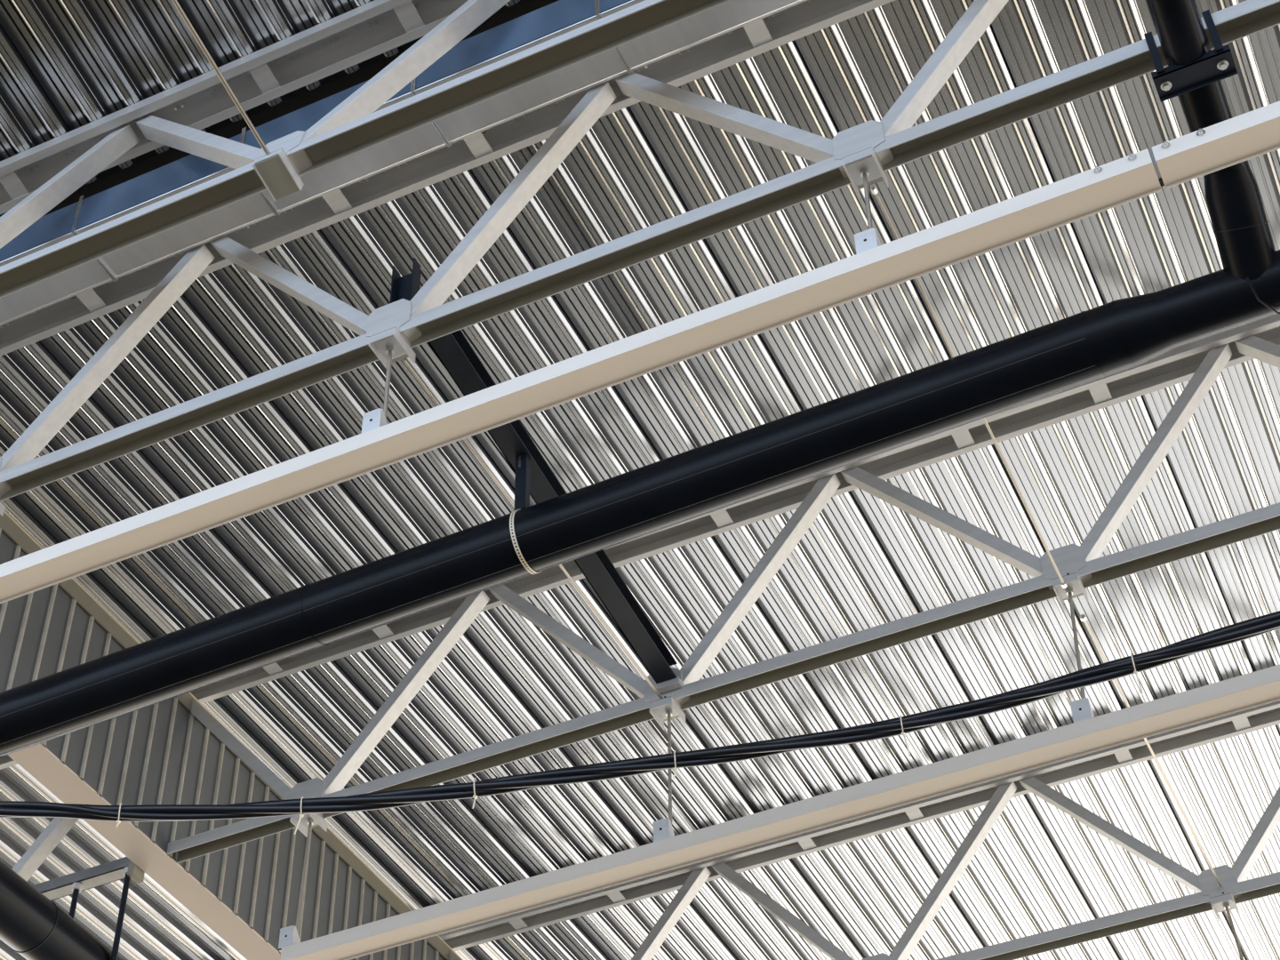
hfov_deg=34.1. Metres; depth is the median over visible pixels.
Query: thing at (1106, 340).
drain pipe
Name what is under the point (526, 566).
strap
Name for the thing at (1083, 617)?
rod
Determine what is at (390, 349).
rod
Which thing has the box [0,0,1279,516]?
roof truss
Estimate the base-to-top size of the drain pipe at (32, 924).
0.382 m
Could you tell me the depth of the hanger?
11.40 m
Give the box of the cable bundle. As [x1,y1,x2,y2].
[0,610,1279,834]
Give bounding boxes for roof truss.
[0,0,768,298]
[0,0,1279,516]
[0,313,1279,881]
[438,700,1279,959]
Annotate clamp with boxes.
[1144,9,1238,102]
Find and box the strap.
[509,509,541,574]
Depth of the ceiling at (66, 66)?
11.64 m
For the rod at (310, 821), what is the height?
0.971 m
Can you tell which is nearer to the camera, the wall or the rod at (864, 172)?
the rod at (864, 172)
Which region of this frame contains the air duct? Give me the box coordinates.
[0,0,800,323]
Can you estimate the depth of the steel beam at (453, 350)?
11.78 m
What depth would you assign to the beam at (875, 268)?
9.80 m
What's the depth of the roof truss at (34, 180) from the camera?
10.68 m
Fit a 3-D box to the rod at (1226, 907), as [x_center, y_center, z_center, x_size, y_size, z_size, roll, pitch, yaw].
[4.178,3.288,14.547,0.074,0.791,0.038,-19,-46,17]
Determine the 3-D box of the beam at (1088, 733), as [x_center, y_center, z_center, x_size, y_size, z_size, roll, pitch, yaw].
[3.087,1.160,11.440,11.755,0.262,0.163,-19,-46,17]
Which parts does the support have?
drop rod, drop rod, plate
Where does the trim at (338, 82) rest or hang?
attached to the ceiling at (865, 562)
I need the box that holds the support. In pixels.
[32,856,144,959]
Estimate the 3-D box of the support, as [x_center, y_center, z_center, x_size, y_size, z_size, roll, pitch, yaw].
[-4.563,3.341,14.280,2.590,1.040,0.120,-19,-46,17]
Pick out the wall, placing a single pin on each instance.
(160, 753)
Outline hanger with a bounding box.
[514,454,530,510]
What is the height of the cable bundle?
0.251 m
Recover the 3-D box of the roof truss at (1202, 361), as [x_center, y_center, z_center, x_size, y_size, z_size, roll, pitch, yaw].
[1.263,0.521,13.204,15.710,1.613,0.250,-19,-46,17]
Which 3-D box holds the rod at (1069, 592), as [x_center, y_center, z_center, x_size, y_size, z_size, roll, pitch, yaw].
[2.510,1.003,11.977,0.108,0.972,0.038,-19,-46,17]
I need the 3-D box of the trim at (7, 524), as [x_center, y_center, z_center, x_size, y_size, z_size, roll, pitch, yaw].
[-1.786,3.700,17.184,0.014,0.120,14.200,-19,-46,17]
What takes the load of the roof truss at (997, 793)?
attached to the ceiling at (865, 562)
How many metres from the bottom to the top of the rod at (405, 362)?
0.038 m
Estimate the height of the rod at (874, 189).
0.122 m
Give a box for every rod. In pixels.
[171,0,271,158]
[296,818,313,933]
[383,345,394,419]
[402,359,663,698]
[665,710,671,824]
[860,168,872,229]
[870,185,1067,588]
[1065,588,1085,698]
[1080,614,1223,889]
[1223,904,1244,959]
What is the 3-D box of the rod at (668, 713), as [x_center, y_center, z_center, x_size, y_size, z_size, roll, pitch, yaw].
[0.182,1.794,12.722,0.069,0.971,0.038,-19,-46,17]
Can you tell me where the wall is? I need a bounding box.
[0,527,445,959]
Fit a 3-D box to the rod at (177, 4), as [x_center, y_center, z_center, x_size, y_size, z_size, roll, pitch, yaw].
[-2.206,-2.313,9.600,0.021,0.432,1.964,-19,-46,17]
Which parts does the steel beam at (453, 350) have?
post, seat plate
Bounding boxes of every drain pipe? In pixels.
[0,0,1279,756]
[0,860,124,959]
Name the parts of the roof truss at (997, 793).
batten plate, batten plate, batten plate, gusset plate, batten plate, batten plate, gusset plate, seat plate, hanger seat, batten plate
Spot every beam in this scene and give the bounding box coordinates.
[0,100,1279,603]
[8,744,280,959]
[278,664,1279,959]
[389,257,681,693]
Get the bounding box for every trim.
[0,0,559,216]
[0,512,461,959]
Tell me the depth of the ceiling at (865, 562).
14.21 m
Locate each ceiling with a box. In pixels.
[0,0,519,184]
[0,0,1279,959]
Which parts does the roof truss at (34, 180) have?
batten plate, batten plate, plate, hanger seat, seat plate, gusset plate, batten plate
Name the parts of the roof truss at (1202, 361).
batten plate, gusset plate, hanger seat, batten plate, gusset plate, seat plate, hanger seat, batten plate, batten plate, gusset plate, seat plate, hanger seat, batten plate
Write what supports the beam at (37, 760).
attached to the wall
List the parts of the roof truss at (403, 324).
hanger seat, gusset plate, batten plate, batten plate, hanger seat, seat plate, gusset plate, batten plate, batten plate, gusset plate, seat plate, hanger seat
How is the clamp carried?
attached to the roof truss at (403, 324)

